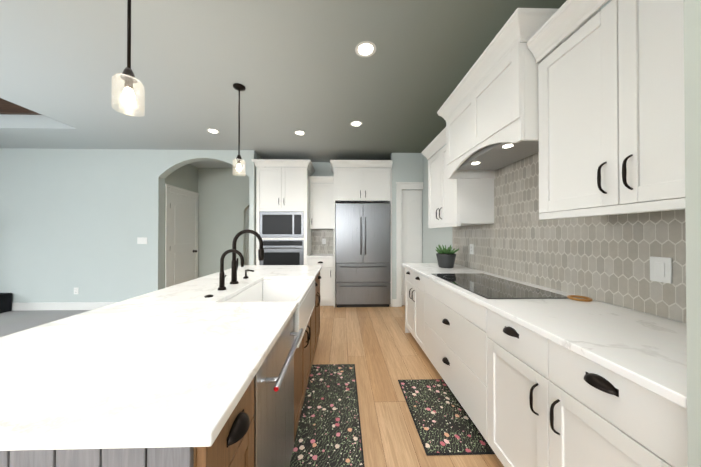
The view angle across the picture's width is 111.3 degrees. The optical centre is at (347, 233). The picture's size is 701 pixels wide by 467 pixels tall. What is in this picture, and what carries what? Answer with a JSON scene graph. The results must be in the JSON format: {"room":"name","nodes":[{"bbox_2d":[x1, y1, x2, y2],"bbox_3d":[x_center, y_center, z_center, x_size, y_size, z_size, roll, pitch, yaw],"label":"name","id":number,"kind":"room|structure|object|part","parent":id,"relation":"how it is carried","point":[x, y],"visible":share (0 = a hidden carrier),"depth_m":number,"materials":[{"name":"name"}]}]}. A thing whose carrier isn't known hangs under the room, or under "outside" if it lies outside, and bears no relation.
{"room":"kitchen","nodes":[
{"label":"kitchen","id":0,"kind":"room"},
{"bbox_2d":[0,114,53,119],"bbox_3d":[-6.382,-1.824,-0.471,5.500,0.400,7.790,0,0,-1],"label":"ceiling","id":1,"kind":"structure","parent":0,"point":[21,117],"depth_m":3.37,"materials":[{"name":"paint"}]},
{"bbox_2d":[0,98,41,114],"bbox_3d":[-6.432,-1.798,-0.523,5.398,0.208,7.688,0,0,-1],"label":"beam","id":2,"kind":"structure","parent":1,"relation":"attached to","point":[8,107],"depth_m":3.31,"materials":[{"name":"brown wood"}]},
{"bbox_2d":[0,310,89,336],"bbox_3d":[-5.642,1.349,-0.044,7.000,0.100,8.650,0,0,-1],"label":"floor carpet","id":3,"kind":"object","parent":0,"point":[11,322],"visible":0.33,"depth_m":3.73,"materials":[{"name":"grey carpet"}]},
{"bbox_2d":[0,293,11,312],"bbox_3d":[-6.841,0.524,3.875,2.180,1.600,0.430,0,0,-1],"label":"fireplace","id":4,"kind":"object","parent":3,"relation":"on","point":[5,302],"visible":0.91,"depth_m":4.04,"materials":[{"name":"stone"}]},
{"bbox_2d":[0,148,256,302],"bbox_3d":[-5.389,-0.073,4.222,7.460,2.800,0.150,0,0,-1],"label":"wall","id":5,"kind":"structure","parent":0,"point":[82,220],"depth_m":4.17,"materials":[{"name":"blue paint"}]},
{"bbox_2d":[74,288,78,293],"bbox_3d":[-4.707,0.996,4.150,0.075,0.115,0.008,0,0,-1],"label":"outlet","id":6,"kind":"object","parent":5,"relation":"attached to","point":[76,290],"visible":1,"depth_m":4.15,"materials":[{"name":"white plastic"}]},
{"bbox_2d":[137,237,146,243],"bbox_3d":[-3.587,0.126,4.181,0.170,0.115,0.010,0,0,-1],"label":"light switch","id":7,"kind":"object","parent":5,"relation":"attached to","point":[141,240],"visible":1,"depth_m":4.18,"materials":[{"name":"white plastic"}]},
{"bbox_2d":[164,164,197,287],"bbox_3d":[-3.393,-0.069,4.843,0.120,2.800,1.000,0,0,-1],"label":"wall","id":8,"kind":"structure","parent":0,"point":[185,177],"depth_m":4.89,"materials":[{"name":"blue paint"}]},
{"bbox_2d":[165,184,198,287],"bbox_3d":[-3.317,0.216,4.843,0.030,2.230,0.990,0,0,-1],"label":"door frame","id":9,"kind":"structure","parent":8,"relation":"attached to","point":[178,190],"depth_m":4.44,"materials":[{"name":"white wood"}]},
{"bbox_2d":[170,192,194,285],"bbox_3d":[-3.330,0.278,4.842,0.038,2.086,0.772,0,0,-1],"label":"hall door","id":10,"kind":"structure","parent":8,"relation":"in","point":[182,237],"depth_m":4.78,"materials":[{"name":"white wood"}]},
{"bbox_2d":[198,168,248,277],"bbox_3d":[-2.466,-0.066,5.424,2.000,2.800,0.120,0,0,-1],"label":"wall","id":11,"kind":"structure","parent":0,"point":[223,201],"depth_m":5.36,"materials":[{"name":"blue paint"}]},
{"bbox_2d":[246,208,248,264],"bbox_3d":[-3.145,-0.054,7.159,12.080,2.800,0.120,0,0,-1],"label":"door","id":12,"kind":"structure","parent":0,"point":[247,237],"depth_m":7.10,"materials":[{"name":"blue paint"}]},
{"bbox_2d":[0,0,566,167],"bbox_3d":[-3.083,-1.549,1.808,12.200,0.120,12.200,0,0,-1],"label":"ceiling","id":13,"kind":"structure","parent":0,"point":[292,66],"depth_m":2.20,"materials":[{"name":"paint"}]},
{"bbox_2d":[111,0,144,116],"bbox_3d":[-1.068,-1.045,1.171,0.120,0.894,0.120,0,0,-1],"label":"pendant light","id":14,"kind":"object","parent":13,"relation":"hanging from","point":[127,75],"visible":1,"depth_m":1.16,"materials":[{"name":"glass"}]},
{"bbox_3d":[-1.068,-0.675,1.168,0.120,0.154,0.120,0,0,-1],"label":"shade glass","id":15,"kind":"part","parent":14,"relation":"part of","materials":[{"name":"glass"}]},
{"bbox_3d":[-1.068,-0.671,1.168,0.048,0.075,0.048,0,0,-1],"label":"bulb","id":16,"kind":"part","parent":14,"relation":"part of","materials":[{"name":"white glass"}]},
{"bbox_2d":[207,129,219,133],"bbox_3d":[-1.940,-1.474,3.454,0.170,0.001,0.170,0,0,-1],"label":"recessed light","id":17,"kind":"object","parent":13,"relation":"in","point":[213,131],"visible":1,"depth_m":3.46,"materials":[{"name":"white plastic"}]},
{"bbox_2d":[232,83,245,175],"bbox_3d":[-1.097,-1.037,2.421,0.120,0.894,0.120,0,0,-1],"label":"pendant light","id":18,"kind":"object","parent":13,"relation":"hanging from","point":[239,87],"visible":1,"depth_m":2.42,"materials":[{"name":"black metal"}]},
{"bbox_3d":[-1.097,-0.667,2.418,0.120,0.154,0.120,0,0,-1],"label":"shade glass","id":19,"kind":"part","parent":18,"relation":"part of","materials":[{"name":"glass"}]},
{"bbox_2d":[294,131,305,134],"bbox_3d":[-0.701,-1.474,3.513,0.170,0.001,0.170,0,0,-1],"label":"recessed light","id":20,"kind":"object","parent":13,"relation":"in","point":[299,132],"visible":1,"depth_m":3.50,"materials":[{"name":"white plastic"}]},
{"bbox_2d":[350,121,362,126],"bbox_3d":[0.116,-1.476,3.221,0.170,0.001,0.170,0,0,-1],"label":"recessed light","id":21,"kind":"object","parent":13,"relation":"in","point":[356,123],"visible":1,"depth_m":3.21,"materials":[{"name":"white plastic"}]},
{"bbox_2d":[355,41,375,56],"bbox_3d":[0.145,-1.484,1.931,0.170,0.001,0.170,0,0,-1],"label":"recessed light","id":22,"kind":"object","parent":13,"relation":"in","point":[364,48],"visible":1,"depth_m":1.93,"materials":[{"name":"white plastic"}]},
{"bbox_2d":[311,162,356,253],"bbox_3d":[-0.155,-0.068,4.996,3.040,2.800,0.120,0,0,-1],"label":"wall","id":23,"kind":"structure","parent":0,"point":[322,168],"depth_m":4.94,"materials":[{"name":"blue paint"}]},
{"bbox_2d":[311,183,334,230],"bbox_3d":[-0.503,-0.530,4.770,0.473,0.880,0.318,0,0,-1],"label":"upper cabinet","id":24,"kind":"object","parent":23,"relation":"attached to","point":[322,194],"depth_m":4.62,"materials":[{"name":"white wood"}]},
{"bbox_2d":[335,160,390,206],"bbox_3d":[0.268,-0.950,4.641,1.004,0.718,0.618,0,0,-1],"label":"upper cabinet","id":25,"kind":"object","parent":23,"relation":"attached to","point":[370,182],"depth_m":4.34,"materials":[{"name":"white wood"}]},
{"bbox_2d":[391,153,422,298],"bbox_3d":[1.091,-0.072,4.420,0.571,2.800,0.110,0,0,-1],"label":"wall","id":26,"kind":"structure","parent":0,"point":[407,167],"depth_m":4.37,"materials":[{"name":"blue paint"}]},
{"bbox_2d":[396,182,422,306],"bbox_3d":[1.125,0.197,4.348,0.501,2.260,0.030,0,0,-1],"label":"door frame","id":27,"kind":"structure","parent":26,"relation":"attached to","point":[400,186],"depth_m":4.34,"materials":[{"name":"white wood"}]},
{"bbox_2d":[402,190,421,304],"bbox_3d":[1.177,0.260,4.404,0.388,2.116,0.038,0,0,-1],"label":"pantry door","id":28,"kind":"structure","parent":26,"relation":"in","point":[411,226],"depth_m":4.39,"materials":[{"name":"white wood"}]},
{"bbox_2d":[312,304,503,466],"bbox_3d":[0.416,1.361,1.869,5.200,0.100,12.200,0,0,-1],"label":"floor","id":29,"kind":"structure","parent":0,"point":[381,350],"depth_m":2.26,"materials":[{"name":"brown wood"}]},
{"bbox_2d":[0,269,320,466],"bbox_3d":[-0.648,0.865,1.731,0.794,0.890,2.543,0,0,-1],"label":"kitchen island","id":30,"kind":"object","parent":29,"relation":"on","point":[260,430],"depth_m":0.81,"materials":[{"name":"brown wood"}]},
{"bbox_2d":[0,265,321,444],"bbox_3d":[-0.801,0.411,1.733,1.020,0.042,2.570,0,0,-1],"label":"island countertop","id":31,"kind":"structure","parent":30,"relation":"on","point":[172,363],"depth_m":0.70,"materials":[{"name":"white stone"}]},
{"bbox_2d":[218,249,243,289],"bbox_3d":[-0.813,0.249,1.683,0.180,0.282,0.085,0,0,-1],"label":"faucet","id":32,"kind":"object","parent":31,"relation":"on","point":[222,275],"depth_m":1.66,"materials":[{"name":"black metal"}]},
{"bbox_2d":[229,229,263,283],"bbox_3d":[-0.790,0.179,1.896,0.266,0.424,0.100,0,0,-1],"label":"faucet","id":33,"kind":"object","parent":31,"relation":"on","point":[234,263],"depth_m":1.87,"materials":[{"name":"black metal"}]},
{"bbox_2d":[243,269,253,278],"bbox_3d":[-0.870,0.353,2.107,0.093,0.079,0.043,0,0,-1],"label":"soap dispenser","id":34,"kind":"object","parent":31,"relation":"on","point":[245,277],"depth_m":2.10,"materials":[{"name":"black metal"}]},
{"bbox_2d":[224,277,314,347],"bbox_3d":[-0.534,0.525,1.773,0.496,0.261,0.836,0,0,-1],"label":"sink","id":35,"kind":"object","parent":31,"relation":"in","point":[299,290],"depth_m":1.99,"materials":[{"name":"white ceramic"}]},
{"bbox_2d":[253,314,302,466],"bbox_3d":[-0.278,0.810,1.057,0.084,0.783,0.592,0,0,-1],"label":"dishwasher","id":36,"kind":"object","parent":30,"relation":"in","point":[273,416],"depth_m":0.98,"materials":[{"name":"silver metal"}]},
{"bbox_2d":[255,159,310,264],"bbox_3d":[-1.191,0.010,4.599,0.910,2.638,0.622,0,0,-1],"label":"tall cabinet","id":37,"kind":"object","parent":29,"relation":"on","point":[296,201],"depth_m":4.30,"materials":[{"name":"white wood"}]},
{"bbox_2d":[259,240,303,264],"bbox_3d":[-1.190,0.474,4.534,0.786,0.716,0.610,0,0,-1],"label":"wall oven","id":38,"kind":"object","parent":37,"relation":"in","point":[276,252],"depth_m":4.29,"materials":[{"name":"silver metal"}]},
{"bbox_2d":[260,211,303,237],"bbox_3d":[-1.190,-0.159,4.533,0.786,0.471,0.520,0,0,-1],"label":"microwave","id":39,"kind":"object","parent":37,"relation":"in","point":[273,224],"depth_m":4.29,"materials":[{"name":"silver metal"}]},
{"bbox_2d":[307,259,334,306],"bbox_3d":[-0.499,0.884,4.621,0.473,0.890,0.598,0,0,-1],"label":"base cabinet","id":40,"kind":"object","parent":29,"relation":"on","point":[327,272],"depth_m":4.33,"materials":[{"name":"white wood"}]},
{"bbox_2d":[307,255,334,258],"bbox_3d":[-0.499,0.424,4.612,0.473,0.029,0.623,0,0,-1],"label":"countertop","id":41,"kind":"structure","parent":40,"relation":"on","point":[308,256],"depth_m":4.32,"materials":[{"name":"white stone"}]},
{"bbox_3d":[-0.506,0.162,4.922,0.471,0.497,0.004,0,0,-1],"label":"backsplash trim","id":42,"kind":"part","parent":41,"relation":"part of","materials":[{"name":"tile"}]},
{"bbox_2d":[289,364,364,466],"bbox_3d":[-0.146,1.304,1.637,0.469,0.010,1.524,0,0,-1],"label":"area rug","id":43,"kind":"object","parent":29,"relation":"on","point":[328,433],"visible":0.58,"depth_m":1.65,"materials":[{"name":"black"}]},
{"bbox_2d":[335,203,390,306],"bbox_3d":[0.270,0.391,4.572,0.988,1.875,0.678,0,0,-1],"label":"refrigerator","id":44,"kind":"object","parent":29,"relation":"on","point":[362,254],"visible":1,"depth_m":4.29,"materials":[{"name":"silver metal"}]},
{"bbox_2d":[405,268,421,347],"bbox_3d":[1.091,0.873,2.823,0.643,0.890,0.770,0,0,-1],"label":"base cabinet","id":45,"kind":"object","parent":29,"relation":"on","point":[413,282],"depth_m":2.78,"materials":[{"name":"white wood"}]},
{"bbox_2d":[398,379,494,455],"bbox_3d":[0.661,1.305,1.780,0.409,0.010,0.734,0,0,-1],"label":"area rug","id":46,"kind":"object","parent":29,"relation":"on","point":[444,423],"visible":1,"depth_m":1.66,"materials":[{"name":"black fabric"}]},
{"bbox_2d":[422,276,481,433],"bbox_3d":[1.111,0.867,1.913,0.643,0.890,1.172,0,0,-1],"label":"base cabinet","id":47,"kind":"object","parent":29,"relation":"on","point":[451,323],"depth_m":1.75,"materials":[{"name":"white wood"}]},
{"bbox_2d":[482,308,687,466],"bbox_3d":[1.133,0.861,0.976,0.643,0.890,0.825,0,0,-1],"label":"base cabinet","id":48,"kind":"object","parent":29,"relation":"on","point":[533,375],"depth_m":0.91,"materials":[{"name":"white wood"}]},
{"bbox_2d":[402,264,686,411],"bbox_3d":[1.097,0.406,1.901,0.673,0.029,2.670,0,0,-1],"label":"countertop","id":49,"kind":"structure","parent":48,"relation":"on","point":[649,351],"depth_m":0.93,"materials":[{"name":"white stone"}]},
{"bbox_2d":[435,245,458,267],"bbox_3d":[1.153,0.262,2.817,0.247,0.270,0.240,0,0,-1],"label":"potted plant","id":50,"kind":"object","parent":49,"relation":"on","point":[446,257],"visible":1,"depth_m":2.74,"materials":[{"name":"green plant"}]},
{"bbox_3d":[1.155,0.318,2.813,0.224,0.158,0.224,0,0,-1],"label":"pot","id":51,"kind":"part","parent":50,"relation":"part of","materials":[{"name":"grey ceramic"}]},
{"bbox_2d":[430,272,573,299],"bbox_3d":[1.073,0.388,1.876,0.515,0.005,0.910,0,0,-1],"label":"cooktop","id":52,"kind":"object","parent":49,"relation":"in","point":[480,283],"depth_m":1.70,"materials":[{"name":"black glass"}]},
{"bbox_3d":[1.433,-0.114,1.889,0.004,1.009,2.625,0,0,-1],"label":"backsplash tile trim","id":53,"kind":"part","parent":49,"relation":"part of","materials":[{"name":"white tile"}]},
{"bbox_2d":[567,295,592,301],"bbox_3d":[1.362,0.381,1.407,0.110,0.014,0.110,0,0,-1],"label":"trivet","id":54,"kind":"object","parent":49,"relation":"on","point":[584,299],"visible":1,"depth_m":1.40,"materials":[{"name":"brown wood"}]},
{"bbox_2d":[422,0,682,322],"bbox_3d":[1.474,-0.082,2.833,0.120,2.800,4.519,0,0,-1],"label":"wall","id":55,"kind":"structure","parent":0,"point":[433,239],"depth_m":4.06,"materials":[{"name":"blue paint"}]},
{"bbox_2d":[421,127,493,227],"bbox_3d":[1.199,-0.572,2.742,0.432,1.008,0.844,0,0,-1],"label":"upper cabinet","id":56,"kind":"object","parent":55,"relation":"attached to","point":[458,202],"visible":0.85,"depth_m":2.45,"materials":[{"name":"white wood"}]},
{"bbox_2d":[470,244,473,253],"bbox_3d":[1.406,0.177,2.720,0.008,0.115,0.075,0,0,-1],"label":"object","id":57,"kind":"structure","parent":55,"relation":"attached to","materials":[{"name":"white plastic"}]},
{"bbox_2d":[437,8,600,178],"bbox_3d":[1.168,-0.871,1.841,0.533,0.685,1.096,0,0,-1],"label":"range hood","id":58,"kind":"object","parent":55,"relation":"attached to","point":[488,111],"visible":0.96,"depth_m":1.60,"materials":[{"name":"white wood"}]},
{"bbox_2d":[527,0,684,219],"bbox_3d":[1.239,-0.583,0.968,0.432,1.008,0.785,0,0,-1],"label":"upper cabinet","id":59,"kind":"object","parent":55,"relation":"attached to","point":[611,115],"visible":1,"depth_m":0.99,"materials":[{"name":"white wood"}]},
{"bbox_2d":[650,256,671,283],"bbox_3d":[1.442,0.167,1.105,0.010,0.115,0.075,0,0,-1],"label":"light switch","id":60,"kind":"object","parent":55,"relation":"attached to","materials":[{"name":"white plastic"}]},
{"bbox_2d":[684,0,700,466],"bbox_3d":[1.240,-0.112,-1.818,0.800,2.800,4.771,0,0,-1],"label":"wall","id":61,"kind":"structure","parent":0,"point":[692,57],"depth_m":0.55,"materials":[{"name":"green paint"}]},
{"bbox_3d":[-9.123,-0.349,1.723,0.120,3.320,12.080,0,0,-1],"label":"wall","id":62,"kind":"structure","parent":0,"visible":0},
{"bbox_2d":[12,302,116,310],"bbox_3d":[-6.218,1.258,4.111,5.798,0.135,0.015,0,0,-1],"label":"baseboard","id":63,"kind":"structure","parent":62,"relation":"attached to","point":[55,306],"depth_m":4.13,"materials":[{"name":"white"}]}
]}

